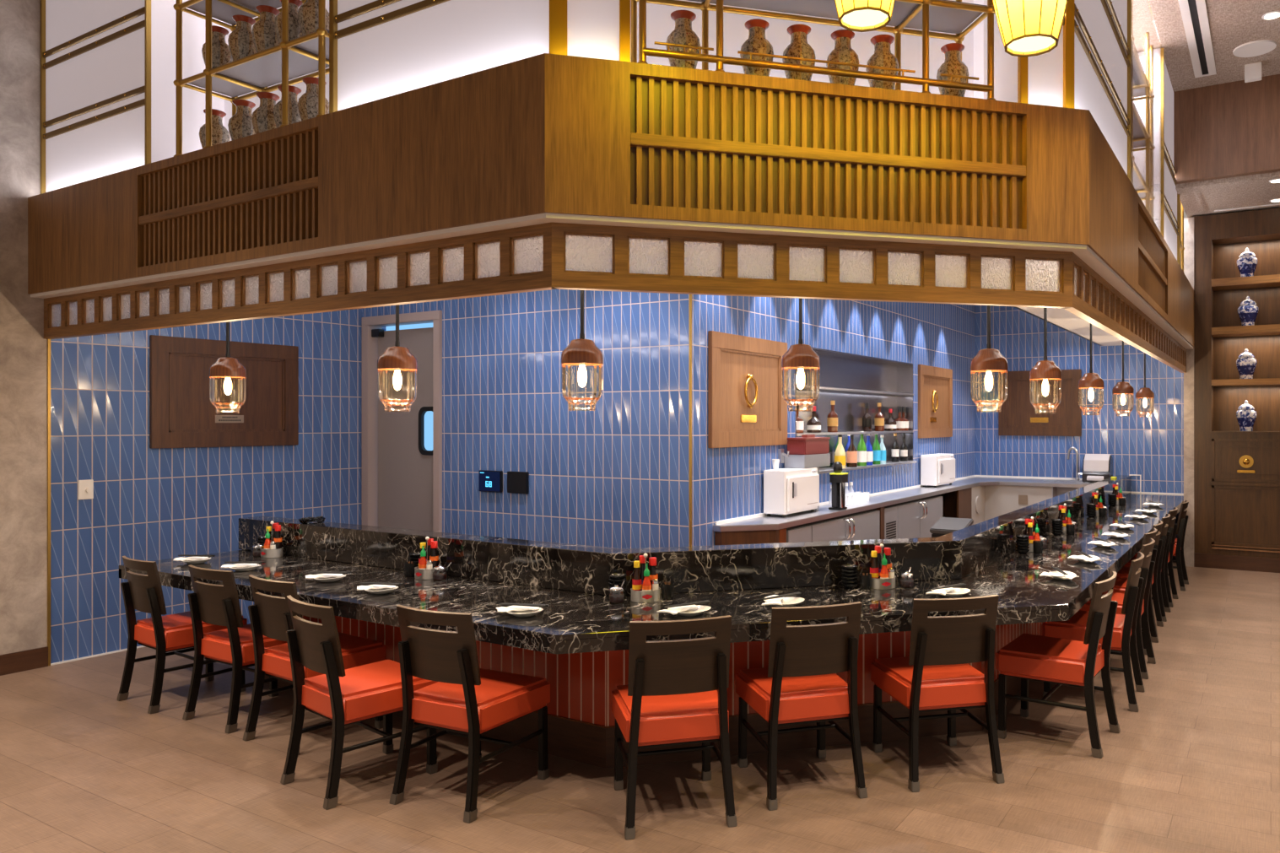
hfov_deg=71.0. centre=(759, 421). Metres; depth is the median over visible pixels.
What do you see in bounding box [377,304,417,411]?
pendant lamp
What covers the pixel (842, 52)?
vase
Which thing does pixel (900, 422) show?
liquor bottle
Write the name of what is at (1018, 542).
sauce dish
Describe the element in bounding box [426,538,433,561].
sauce bottle
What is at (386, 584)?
chopstick
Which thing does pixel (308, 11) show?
vase
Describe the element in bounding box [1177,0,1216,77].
ceiling vent
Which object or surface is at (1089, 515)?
sauce dish
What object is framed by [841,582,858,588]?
sauce dish
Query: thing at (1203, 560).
baseboard
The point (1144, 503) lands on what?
napkin
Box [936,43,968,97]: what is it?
vase
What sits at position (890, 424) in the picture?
liquor bottle
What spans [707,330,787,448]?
wall panel
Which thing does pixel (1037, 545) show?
cup
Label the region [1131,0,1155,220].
shelf rack
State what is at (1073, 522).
jar
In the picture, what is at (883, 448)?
liquor bottle
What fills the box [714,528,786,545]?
base cabinet
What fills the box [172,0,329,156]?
shelf rack
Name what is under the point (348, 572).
chopstick
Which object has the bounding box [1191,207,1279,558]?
wall
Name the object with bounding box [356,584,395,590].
napkin
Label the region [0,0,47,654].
wall
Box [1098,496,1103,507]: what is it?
sauce bottle
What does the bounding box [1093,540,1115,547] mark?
plate
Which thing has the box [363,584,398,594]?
plate
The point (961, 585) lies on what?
chopstick
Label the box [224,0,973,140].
wall
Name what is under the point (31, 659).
baseboard
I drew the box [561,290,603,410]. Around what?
pendant lamp
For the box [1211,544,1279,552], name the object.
trim
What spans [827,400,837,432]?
liquor bottle
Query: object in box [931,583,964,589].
chopstick
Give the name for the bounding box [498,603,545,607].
chopstick
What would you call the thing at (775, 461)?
paper cup
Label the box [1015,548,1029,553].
sauce dish
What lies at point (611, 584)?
sauce dish
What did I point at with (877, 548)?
sauce bottle
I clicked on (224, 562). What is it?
chopstick
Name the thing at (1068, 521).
sauce bottle
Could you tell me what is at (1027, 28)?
hanging lantern
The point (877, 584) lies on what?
condiment caddy
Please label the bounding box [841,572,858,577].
sauce dish
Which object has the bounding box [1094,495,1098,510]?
sauce bottle
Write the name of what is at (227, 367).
pendant lamp
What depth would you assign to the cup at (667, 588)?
4.57 m
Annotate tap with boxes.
[1066,446,1081,480]
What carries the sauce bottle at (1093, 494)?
in the condiment caddy at (1097, 511)
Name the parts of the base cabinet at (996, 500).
panel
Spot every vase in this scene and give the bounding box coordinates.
[199,108,230,148]
[201,25,232,68]
[227,14,256,61]
[227,99,255,140]
[251,5,280,53]
[251,91,279,134]
[273,85,301,128]
[274,0,302,43]
[297,0,329,36]
[297,76,329,120]
[665,9,700,68]
[739,18,773,75]
[782,23,815,81]
[826,29,859,85]
[865,34,898,89]
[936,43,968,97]
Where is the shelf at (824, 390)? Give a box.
[796,384,913,395]
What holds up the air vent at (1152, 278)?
in the wall at (1115, 202)
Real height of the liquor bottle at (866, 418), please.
0.300 m
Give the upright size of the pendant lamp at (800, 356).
0.865 m
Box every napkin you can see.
[172,556,210,561]
[221,563,259,568]
[305,573,342,578]
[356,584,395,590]
[496,605,539,612]
[656,604,698,614]
[761,594,784,605]
[925,585,955,595]
[1039,572,1079,579]
[1067,555,1101,561]
[1087,540,1117,546]
[1101,532,1130,537]
[1109,523,1134,528]
[1123,514,1148,518]
[1134,509,1157,513]
[1142,502,1164,505]
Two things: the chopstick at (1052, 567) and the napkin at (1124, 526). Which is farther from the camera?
the napkin at (1124, 526)
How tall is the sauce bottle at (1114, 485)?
0.222 m
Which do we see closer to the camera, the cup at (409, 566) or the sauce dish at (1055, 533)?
the cup at (409, 566)
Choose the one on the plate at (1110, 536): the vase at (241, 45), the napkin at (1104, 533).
the napkin at (1104, 533)
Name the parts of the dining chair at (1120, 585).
seat, leg, backrest, leg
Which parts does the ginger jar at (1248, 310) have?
lid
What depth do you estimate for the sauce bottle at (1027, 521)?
6.33 m
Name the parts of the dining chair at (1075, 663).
leg, leg, seat, seat frame, leg, backrest, leg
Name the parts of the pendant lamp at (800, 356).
lamp shade, cord, bulb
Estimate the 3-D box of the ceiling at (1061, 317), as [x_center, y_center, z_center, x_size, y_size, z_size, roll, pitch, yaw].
[0.726,-0.940,6.651,10.663,0.040,4.675,0,0,-24]
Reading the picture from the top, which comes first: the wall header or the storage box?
the wall header
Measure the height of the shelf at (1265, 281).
0.087 m
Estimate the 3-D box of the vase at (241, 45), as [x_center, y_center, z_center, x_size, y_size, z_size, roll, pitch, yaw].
[-2.932,-2.145,5.042,0.158,0.296,0.158,0,0,-6]
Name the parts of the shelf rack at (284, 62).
post, rail, cross rail, cross rail, post, post, cross rail, cross rail, rail, rail, rail, post, cross rail, post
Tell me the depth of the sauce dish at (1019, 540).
6.17 m
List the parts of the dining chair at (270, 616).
leg, backrest, seat frame, leg, seat, leg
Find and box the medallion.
[1239,455,1253,468]
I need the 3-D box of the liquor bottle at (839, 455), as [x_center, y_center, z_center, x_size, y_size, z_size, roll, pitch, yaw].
[0.788,0.283,8.644,0.111,0.340,0.111,0,0,30]
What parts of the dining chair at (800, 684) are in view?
leg, leg, seat, seat frame, backrest, leg, leg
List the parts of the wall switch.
knob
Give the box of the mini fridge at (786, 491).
[763,467,819,517]
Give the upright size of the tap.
0.447 m
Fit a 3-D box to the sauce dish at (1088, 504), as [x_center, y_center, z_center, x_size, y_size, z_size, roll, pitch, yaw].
[3.212,0.809,8.573,0.093,0.027,0.093,0,0,30]
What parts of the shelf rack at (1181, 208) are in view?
post, post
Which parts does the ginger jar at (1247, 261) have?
lid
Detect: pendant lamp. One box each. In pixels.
[209,321,246,413]
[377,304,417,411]
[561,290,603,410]
[781,298,820,411]
[970,305,1007,411]
[1029,307,1061,413]
[1078,323,1104,415]
[1112,340,1134,416]
[1135,352,1154,416]
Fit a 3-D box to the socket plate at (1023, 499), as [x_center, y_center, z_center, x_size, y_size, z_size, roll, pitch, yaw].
[3.386,1.000,11.377,0.118,0.120,0.008,0,0,30]
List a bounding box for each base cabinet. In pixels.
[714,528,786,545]
[939,487,971,518]
[971,485,1056,525]
[1056,486,1080,496]
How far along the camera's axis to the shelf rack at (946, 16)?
4.20 m
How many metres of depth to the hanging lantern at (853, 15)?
3.39 m
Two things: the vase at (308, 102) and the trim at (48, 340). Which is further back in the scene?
the trim at (48, 340)
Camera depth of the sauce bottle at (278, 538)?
6.02 m
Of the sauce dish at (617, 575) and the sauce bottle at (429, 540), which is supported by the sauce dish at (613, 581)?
the sauce dish at (617, 575)
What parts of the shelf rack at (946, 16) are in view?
post, post, guard rail, post, cross rail, post, rail, rail, guard rail, post, cross rail, post, rail, post, guard rail, cross rail, post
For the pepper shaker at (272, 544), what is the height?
0.108 m
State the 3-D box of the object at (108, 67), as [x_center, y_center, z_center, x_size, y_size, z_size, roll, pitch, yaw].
[-4.200,-2.439,5.912,1.393,1.842,0.464,0,0,30]
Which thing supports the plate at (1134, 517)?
on the countertop at (573, 622)
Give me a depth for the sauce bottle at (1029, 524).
6.28 m
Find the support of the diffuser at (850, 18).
attached to the hanging lantern at (853, 15)
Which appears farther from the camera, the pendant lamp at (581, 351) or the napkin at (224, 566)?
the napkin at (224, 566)
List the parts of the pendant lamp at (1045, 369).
lamp shade, cord, bulb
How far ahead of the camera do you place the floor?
4.16 m
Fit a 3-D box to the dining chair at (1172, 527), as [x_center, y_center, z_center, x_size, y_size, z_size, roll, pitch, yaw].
[3.637,1.244,8.355,0.555,0.871,0.474,0,0,31]
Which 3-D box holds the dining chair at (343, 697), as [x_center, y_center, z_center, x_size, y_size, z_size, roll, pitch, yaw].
[-1.884,1.244,4.182,0.474,0.871,0.555,0,0,39]
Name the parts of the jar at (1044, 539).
lid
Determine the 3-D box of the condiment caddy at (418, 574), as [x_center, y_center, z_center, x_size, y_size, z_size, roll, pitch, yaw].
[-1.960,0.798,5.225,0.156,0.243,0.128,0,0,30]
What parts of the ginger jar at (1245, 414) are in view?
lid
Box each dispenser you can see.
[828,461,847,510]
[1081,453,1112,482]
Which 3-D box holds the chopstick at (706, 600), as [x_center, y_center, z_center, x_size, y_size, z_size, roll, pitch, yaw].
[-0.347,0.873,4.246,0.240,0.011,0.011,0,0,-34]
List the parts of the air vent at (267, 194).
rail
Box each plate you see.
[179,556,210,564]
[228,563,260,571]
[312,573,345,582]
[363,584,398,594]
[504,605,543,617]
[667,605,710,616]
[763,597,804,607]
[931,588,970,597]
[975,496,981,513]
[1018,495,1027,504]
[1048,570,1076,580]
[1074,555,1100,562]
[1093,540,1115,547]
[1108,532,1128,538]
[1114,523,1134,529]
[1131,514,1146,519]
[1139,509,1156,513]
[1147,502,1162,507]
[1236,469,1254,473]
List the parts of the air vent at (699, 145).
rail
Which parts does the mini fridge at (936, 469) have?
door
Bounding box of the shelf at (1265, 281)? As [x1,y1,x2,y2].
[1211,274,1279,291]
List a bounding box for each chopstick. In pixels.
[178,555,211,556]
[224,561,262,563]
[235,561,265,562]
[307,572,347,573]
[310,571,351,573]
[359,582,399,585]
[368,582,403,585]
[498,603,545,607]
[502,602,549,606]
[664,599,708,606]
[664,600,709,608]
[762,591,799,599]
[762,592,801,599]
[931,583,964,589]
[932,583,966,589]
[1051,566,1065,574]
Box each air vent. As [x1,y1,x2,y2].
[138,129,318,266]
[630,76,1026,228]
[1138,208,1166,312]
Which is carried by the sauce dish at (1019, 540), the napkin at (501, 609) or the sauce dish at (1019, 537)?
the sauce dish at (1019, 537)
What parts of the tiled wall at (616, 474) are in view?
control panel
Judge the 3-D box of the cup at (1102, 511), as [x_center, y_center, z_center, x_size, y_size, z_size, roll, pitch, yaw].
[3.325,0.875,8.588,0.069,0.089,0.069,0,0,30]
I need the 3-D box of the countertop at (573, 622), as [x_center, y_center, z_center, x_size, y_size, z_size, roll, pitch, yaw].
[0.651,0.962,8.422,5.525,0.083,9.499,0,0,30]
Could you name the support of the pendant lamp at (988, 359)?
hanging from the ceiling at (1061, 317)
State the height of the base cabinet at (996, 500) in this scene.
0.857 m
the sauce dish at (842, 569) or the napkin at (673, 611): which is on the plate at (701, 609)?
the napkin at (673, 611)
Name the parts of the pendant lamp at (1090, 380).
lamp shade, cord, bulb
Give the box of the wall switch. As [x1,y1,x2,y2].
[77,479,93,499]
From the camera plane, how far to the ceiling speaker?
7.96 m
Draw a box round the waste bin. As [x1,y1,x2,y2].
[929,517,973,537]
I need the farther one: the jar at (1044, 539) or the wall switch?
the jar at (1044, 539)
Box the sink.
[1042,479,1090,483]
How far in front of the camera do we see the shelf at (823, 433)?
9.21 m
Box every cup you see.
[404,561,415,577]
[661,582,674,599]
[772,459,779,469]
[859,572,871,589]
[1032,540,1042,553]
[1065,523,1074,534]
[1098,507,1106,517]
[1118,497,1125,506]
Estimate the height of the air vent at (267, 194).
0.550 m
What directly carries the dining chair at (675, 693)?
on the floor
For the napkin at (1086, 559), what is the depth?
5.77 m
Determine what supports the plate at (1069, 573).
on the countertop at (573, 622)
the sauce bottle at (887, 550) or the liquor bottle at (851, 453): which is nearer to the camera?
the sauce bottle at (887, 550)
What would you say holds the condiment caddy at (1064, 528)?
on the countertop at (573, 622)
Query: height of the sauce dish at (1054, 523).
0.027 m
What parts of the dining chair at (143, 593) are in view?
leg, backrest, leg, seat frame, seat, leg, leg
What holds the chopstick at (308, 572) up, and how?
on the napkin at (324, 575)
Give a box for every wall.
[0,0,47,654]
[50,308,362,663]
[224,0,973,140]
[362,289,705,548]
[386,323,432,330]
[705,294,975,545]
[975,305,1183,538]
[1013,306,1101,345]
[1086,111,1193,567]
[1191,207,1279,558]
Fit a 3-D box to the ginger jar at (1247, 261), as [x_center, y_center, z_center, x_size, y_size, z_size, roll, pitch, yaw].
[5.586,-1.817,10.147,0.212,0.356,0.212,0,0,30]
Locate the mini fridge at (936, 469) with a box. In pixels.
[920,453,955,487]
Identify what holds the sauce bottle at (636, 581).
in the condiment caddy at (636, 596)
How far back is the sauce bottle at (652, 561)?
4.58 m
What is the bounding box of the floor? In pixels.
[0,556,1279,852]
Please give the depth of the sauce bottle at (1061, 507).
7.33 m
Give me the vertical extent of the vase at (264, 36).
0.296 m
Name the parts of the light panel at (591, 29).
edge post, edge post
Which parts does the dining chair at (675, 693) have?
leg, leg, seat, seat frame, backrest, leg, leg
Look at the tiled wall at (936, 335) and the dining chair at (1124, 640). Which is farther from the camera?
the tiled wall at (936, 335)
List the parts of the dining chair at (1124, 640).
leg, seat, leg, backrest, leg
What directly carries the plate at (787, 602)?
on the countertop at (573, 622)
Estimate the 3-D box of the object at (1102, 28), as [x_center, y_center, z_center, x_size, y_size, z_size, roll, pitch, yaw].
[1.889,-2.439,5.402,0.464,1.842,2.075,0,0,30]
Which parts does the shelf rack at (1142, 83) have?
post, cross rail, cross rail, cross rail, cross rail, cross rail, rail, rail, rail, post, post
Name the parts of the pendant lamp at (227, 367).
lamp shade, cord, bulb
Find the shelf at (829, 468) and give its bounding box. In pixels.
[819,460,916,474]
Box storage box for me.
[786,434,830,454]
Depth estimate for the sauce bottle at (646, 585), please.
4.52 m
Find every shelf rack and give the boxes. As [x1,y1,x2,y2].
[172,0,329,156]
[631,0,996,100]
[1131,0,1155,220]
[1179,199,1184,271]
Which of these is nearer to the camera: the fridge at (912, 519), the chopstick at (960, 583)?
the chopstick at (960, 583)
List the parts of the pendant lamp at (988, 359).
lamp shade, cord, bulb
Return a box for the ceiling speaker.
[1232,39,1276,57]
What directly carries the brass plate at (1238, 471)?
attached to the wall at (1251, 516)
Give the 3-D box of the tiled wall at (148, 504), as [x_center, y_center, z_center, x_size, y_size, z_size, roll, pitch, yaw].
[-4.370,-0.045,7.211,0.200,3.450,2.429,0,0,30]
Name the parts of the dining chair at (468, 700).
leg, backrest, leg, seat frame, seat, leg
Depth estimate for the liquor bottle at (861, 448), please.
9.06 m
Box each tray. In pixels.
[298,515,325,523]
[1086,475,1103,480]
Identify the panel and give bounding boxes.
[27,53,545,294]
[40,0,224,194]
[149,334,298,448]
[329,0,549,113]
[545,53,1089,244]
[549,0,631,62]
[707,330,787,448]
[876,506,884,539]
[918,364,952,438]
[973,0,1074,108]
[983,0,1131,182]
[998,369,1081,436]
[1133,48,1179,264]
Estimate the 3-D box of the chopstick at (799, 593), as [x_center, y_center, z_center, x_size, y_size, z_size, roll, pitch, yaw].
[0.115,0.873,4.427,0.240,0.011,0.011,0,0,-38]
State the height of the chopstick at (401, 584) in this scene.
0.011 m
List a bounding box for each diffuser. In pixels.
[842,9,887,27]
[1007,35,1054,52]
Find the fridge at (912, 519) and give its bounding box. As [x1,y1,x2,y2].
[884,494,942,539]
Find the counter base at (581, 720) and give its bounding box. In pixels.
[264,615,1043,768]
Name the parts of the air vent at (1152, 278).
rail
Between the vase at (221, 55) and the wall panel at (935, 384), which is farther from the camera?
the wall panel at (935, 384)
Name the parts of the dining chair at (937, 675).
leg, leg, seat, leg, seat frame, backrest, leg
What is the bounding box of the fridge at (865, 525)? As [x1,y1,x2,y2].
[786,507,880,542]
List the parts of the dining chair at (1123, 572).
seat, leg, backrest, leg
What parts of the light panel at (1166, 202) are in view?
edge post, brass rail, brass rail, brass rail, brass rail, edge post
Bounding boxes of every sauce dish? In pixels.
[256,535,265,540]
[408,552,420,557]
[408,556,419,561]
[608,572,626,579]
[608,577,626,583]
[608,581,626,586]
[841,564,858,570]
[841,568,858,573]
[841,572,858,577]
[841,575,858,581]
[841,578,858,584]
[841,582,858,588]
[1015,534,1029,539]
[1015,537,1029,541]
[1015,540,1029,545]
[1015,543,1029,547]
[1015,545,1029,550]
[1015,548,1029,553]
[1051,518,1063,522]
[1051,521,1063,524]
[1051,523,1063,527]
[1051,526,1063,529]
[1051,529,1063,532]
[1051,531,1063,535]
[1085,503,1096,506]
[1085,513,1096,517]
[1086,505,1096,508]
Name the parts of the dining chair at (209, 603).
leg, backrest, seat frame, leg, seat, leg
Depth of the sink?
11.45 m
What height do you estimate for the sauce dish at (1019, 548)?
0.027 m
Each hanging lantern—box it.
[834,0,895,32]
[992,0,1068,57]
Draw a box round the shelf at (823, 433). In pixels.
[796,430,913,436]
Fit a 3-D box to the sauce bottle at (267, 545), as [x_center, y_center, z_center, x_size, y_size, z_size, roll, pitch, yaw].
[-3.338,0.821,6.015,0.048,0.190,0.048,0,0,30]
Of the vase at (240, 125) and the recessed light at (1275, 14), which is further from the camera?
the recessed light at (1275, 14)
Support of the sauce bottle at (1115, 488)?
in the condiment caddy
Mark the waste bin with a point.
(944, 526)
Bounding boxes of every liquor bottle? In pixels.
[796,402,803,433]
[806,405,820,432]
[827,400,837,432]
[834,434,845,468]
[844,434,851,465]
[846,435,857,467]
[857,431,866,465]
[862,403,871,432]
[865,433,873,465]
[872,433,880,464]
[874,402,884,431]
[880,435,885,464]
[884,408,896,431]
[891,432,899,462]
[894,406,905,431]
[900,432,907,461]
[901,406,908,431]
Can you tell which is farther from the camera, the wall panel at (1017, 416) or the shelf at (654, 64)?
the wall panel at (1017, 416)
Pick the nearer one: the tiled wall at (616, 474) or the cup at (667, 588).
the cup at (667, 588)
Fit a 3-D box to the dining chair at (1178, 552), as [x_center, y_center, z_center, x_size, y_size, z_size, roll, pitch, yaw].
[4.111,1.244,9.116,0.555,0.871,0.474,0,0,30]
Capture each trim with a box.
[30,212,1193,349]
[47,339,50,665]
[50,645,145,665]
[715,475,975,524]
[975,475,1081,480]
[1129,474,1183,494]
[1209,431,1279,548]
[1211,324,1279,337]
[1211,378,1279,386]
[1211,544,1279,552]
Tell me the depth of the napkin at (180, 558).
5.77 m
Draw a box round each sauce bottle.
[263,529,270,549]
[264,526,271,541]
[272,523,278,540]
[273,524,281,549]
[418,542,426,564]
[418,545,426,569]
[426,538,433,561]
[429,540,438,567]
[631,560,641,590]
[639,555,644,590]
[642,563,651,590]
[648,556,658,590]
[869,550,878,578]
[874,545,881,578]
[880,553,888,578]
[884,547,891,571]
[1024,518,1030,534]
[1027,522,1033,543]
[1030,519,1035,537]
[1033,523,1040,540]
[1058,505,1063,519]
[1061,508,1066,526]
[1066,509,1072,523]
[1090,492,1096,503]
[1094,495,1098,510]
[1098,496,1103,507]
[1112,484,1116,494]
[1114,486,1118,499]
[1118,487,1123,497]
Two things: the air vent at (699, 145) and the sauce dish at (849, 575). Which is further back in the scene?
the sauce dish at (849, 575)
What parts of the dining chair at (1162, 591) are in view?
seat, leg, leg, backrest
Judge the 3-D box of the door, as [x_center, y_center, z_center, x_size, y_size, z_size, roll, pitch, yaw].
[-3.182,0.357,7.979,1.050,2.645,0.150,0,0,30]
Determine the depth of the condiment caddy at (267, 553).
5.99 m
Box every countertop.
[118,492,1183,654]
[712,476,1094,531]
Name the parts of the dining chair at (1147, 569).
seat, leg, backrest, leg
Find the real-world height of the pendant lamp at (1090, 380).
0.865 m
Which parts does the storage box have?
lid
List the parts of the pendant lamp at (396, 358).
lamp shade, cord, bulb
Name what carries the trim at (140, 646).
attached to the tiled wall at (148, 504)
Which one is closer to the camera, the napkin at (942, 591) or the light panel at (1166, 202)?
the napkin at (942, 591)
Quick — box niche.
[794,347,916,474]
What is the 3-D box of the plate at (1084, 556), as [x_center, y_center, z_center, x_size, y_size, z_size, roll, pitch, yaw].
[2.153,0.904,5.829,0.166,0.032,0.207,0,0,29]
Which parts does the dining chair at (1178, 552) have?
seat, leg, backrest, leg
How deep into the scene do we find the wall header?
8.81 m
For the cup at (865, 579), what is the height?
0.089 m
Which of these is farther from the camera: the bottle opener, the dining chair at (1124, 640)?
the bottle opener
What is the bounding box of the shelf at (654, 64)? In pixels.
[653,64,977,98]
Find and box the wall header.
[1173,74,1279,183]
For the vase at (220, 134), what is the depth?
5.15 m
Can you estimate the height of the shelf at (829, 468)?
0.022 m
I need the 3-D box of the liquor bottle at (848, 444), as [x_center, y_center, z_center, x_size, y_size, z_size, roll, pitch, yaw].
[0.922,0.285,9.098,0.097,0.335,0.097,0,0,30]
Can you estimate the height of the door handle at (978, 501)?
0.220 m
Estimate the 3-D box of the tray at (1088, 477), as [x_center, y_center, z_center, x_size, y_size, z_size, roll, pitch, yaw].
[4.263,0.716,11.244,0.200,0.058,0.039,0,0,30]
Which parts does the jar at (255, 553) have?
lid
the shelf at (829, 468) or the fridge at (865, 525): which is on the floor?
the fridge at (865, 525)
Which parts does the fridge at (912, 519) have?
vent panel, door, handle, handle, door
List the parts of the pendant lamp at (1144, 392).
lamp shade, cord, bulb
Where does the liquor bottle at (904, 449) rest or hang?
on the niche
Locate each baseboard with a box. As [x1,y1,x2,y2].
[0,646,48,675]
[1193,552,1279,572]
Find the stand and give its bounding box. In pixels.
[784,453,830,510]
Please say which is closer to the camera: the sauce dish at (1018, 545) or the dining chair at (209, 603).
the dining chair at (209, 603)
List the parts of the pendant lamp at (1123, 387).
cord, bulb, lamp shade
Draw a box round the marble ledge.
[238,475,1131,595]
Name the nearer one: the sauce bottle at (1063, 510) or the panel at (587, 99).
the panel at (587, 99)
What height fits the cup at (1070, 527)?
0.089 m
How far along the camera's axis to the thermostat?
7.34 m
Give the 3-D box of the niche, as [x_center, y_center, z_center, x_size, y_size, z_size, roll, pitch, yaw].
[0.984,-0.100,9.108,0.265,1.150,2.950,0,0,30]
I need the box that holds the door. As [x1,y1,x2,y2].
[361,310,442,532]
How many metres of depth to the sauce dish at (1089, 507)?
8.54 m
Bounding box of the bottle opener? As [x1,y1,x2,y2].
[777,448,789,463]
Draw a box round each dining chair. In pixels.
[116,556,247,714]
[182,564,286,734]
[242,574,386,755]
[280,595,437,810]
[389,604,550,823]
[611,615,737,839]
[735,601,867,810]
[870,594,1004,792]
[995,571,1120,758]
[1042,551,1144,712]
[1079,538,1155,679]
[1107,528,1159,654]
[1116,520,1163,637]
[1123,513,1171,621]
[1134,507,1178,607]
[1148,500,1188,591]
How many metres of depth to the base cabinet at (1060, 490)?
11.35 m
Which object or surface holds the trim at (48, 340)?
attached to the wall at (23, 344)
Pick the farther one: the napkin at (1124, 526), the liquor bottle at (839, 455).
the liquor bottle at (839, 455)
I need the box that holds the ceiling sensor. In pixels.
[1244,61,1261,82]
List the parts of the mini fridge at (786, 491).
handle, door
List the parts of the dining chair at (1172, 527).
leg, backrest, leg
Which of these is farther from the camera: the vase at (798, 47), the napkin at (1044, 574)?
the napkin at (1044, 574)
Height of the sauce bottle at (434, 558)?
0.212 m
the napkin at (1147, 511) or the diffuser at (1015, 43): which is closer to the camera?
the diffuser at (1015, 43)
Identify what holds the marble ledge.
on the countertop at (573, 622)
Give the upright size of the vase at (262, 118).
0.296 m
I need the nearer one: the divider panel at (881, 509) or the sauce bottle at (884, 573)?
the sauce bottle at (884, 573)
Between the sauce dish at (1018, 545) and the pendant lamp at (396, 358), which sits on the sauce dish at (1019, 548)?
the sauce dish at (1018, 545)
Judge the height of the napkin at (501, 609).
0.020 m
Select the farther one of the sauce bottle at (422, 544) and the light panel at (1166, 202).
the light panel at (1166, 202)
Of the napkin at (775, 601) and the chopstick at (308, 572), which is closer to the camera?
the napkin at (775, 601)
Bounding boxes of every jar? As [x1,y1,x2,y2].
[252,543,264,556]
[432,561,451,580]
[608,580,624,603]
[899,567,913,588]
[1039,535,1047,549]
[1071,520,1077,531]
[1236,248,1258,276]
[1236,348,1257,378]
[1236,399,1257,431]
[1237,296,1258,325]
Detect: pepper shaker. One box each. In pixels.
[270,540,275,549]
[426,559,432,569]
[652,578,658,590]
[888,567,894,578]
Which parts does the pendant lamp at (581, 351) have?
lamp shade, cord, bulb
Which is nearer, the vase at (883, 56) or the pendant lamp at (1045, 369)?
the vase at (883, 56)
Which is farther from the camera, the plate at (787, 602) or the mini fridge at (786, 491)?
the mini fridge at (786, 491)
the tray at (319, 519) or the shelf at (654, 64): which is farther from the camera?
the tray at (319, 519)
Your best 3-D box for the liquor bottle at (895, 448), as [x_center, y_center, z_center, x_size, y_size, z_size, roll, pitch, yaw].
[1.538,0.288,10.024,0.085,0.330,0.085,0,0,30]
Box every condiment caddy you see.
[260,521,282,558]
[414,536,439,579]
[630,553,660,602]
[871,543,896,589]
[1027,516,1033,551]
[1062,503,1066,534]
[1095,491,1098,516]
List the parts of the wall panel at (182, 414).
moulding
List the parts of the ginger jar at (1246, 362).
lid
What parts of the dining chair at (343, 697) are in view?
leg, backrest, leg, seat frame, seat, leg, leg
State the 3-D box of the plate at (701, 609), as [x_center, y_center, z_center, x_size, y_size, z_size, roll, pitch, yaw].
[-0.335,0.904,4.232,0.207,0.032,0.166,0,0,-8]
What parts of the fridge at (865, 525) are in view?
door, door, handle, handle, door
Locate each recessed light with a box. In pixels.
[1261,10,1279,20]
[1269,178,1279,183]
[1269,198,1279,202]
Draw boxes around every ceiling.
[1015,306,1129,345]
[1133,0,1279,91]
[1175,171,1279,217]
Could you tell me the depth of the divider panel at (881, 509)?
8.55 m
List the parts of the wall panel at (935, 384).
ring handle, moulding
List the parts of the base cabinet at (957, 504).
panel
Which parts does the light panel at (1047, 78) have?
edge post, edge post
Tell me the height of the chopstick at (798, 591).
0.011 m
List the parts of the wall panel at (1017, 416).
moulding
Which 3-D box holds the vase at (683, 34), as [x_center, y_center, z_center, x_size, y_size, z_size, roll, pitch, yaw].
[-0.346,-1.703,4.032,0.158,0.296,0.158,0,0,30]
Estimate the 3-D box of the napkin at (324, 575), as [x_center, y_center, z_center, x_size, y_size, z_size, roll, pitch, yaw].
[-2.532,0.892,5.151,0.192,0.020,0.105,0,0,-29]
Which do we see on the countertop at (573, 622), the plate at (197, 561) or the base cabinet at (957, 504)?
the plate at (197, 561)
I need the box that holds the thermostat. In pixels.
[478,469,502,492]
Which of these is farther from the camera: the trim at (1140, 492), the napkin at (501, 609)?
the trim at (1140, 492)
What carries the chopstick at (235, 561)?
on the napkin at (224, 566)
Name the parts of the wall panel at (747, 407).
moulding, ring handle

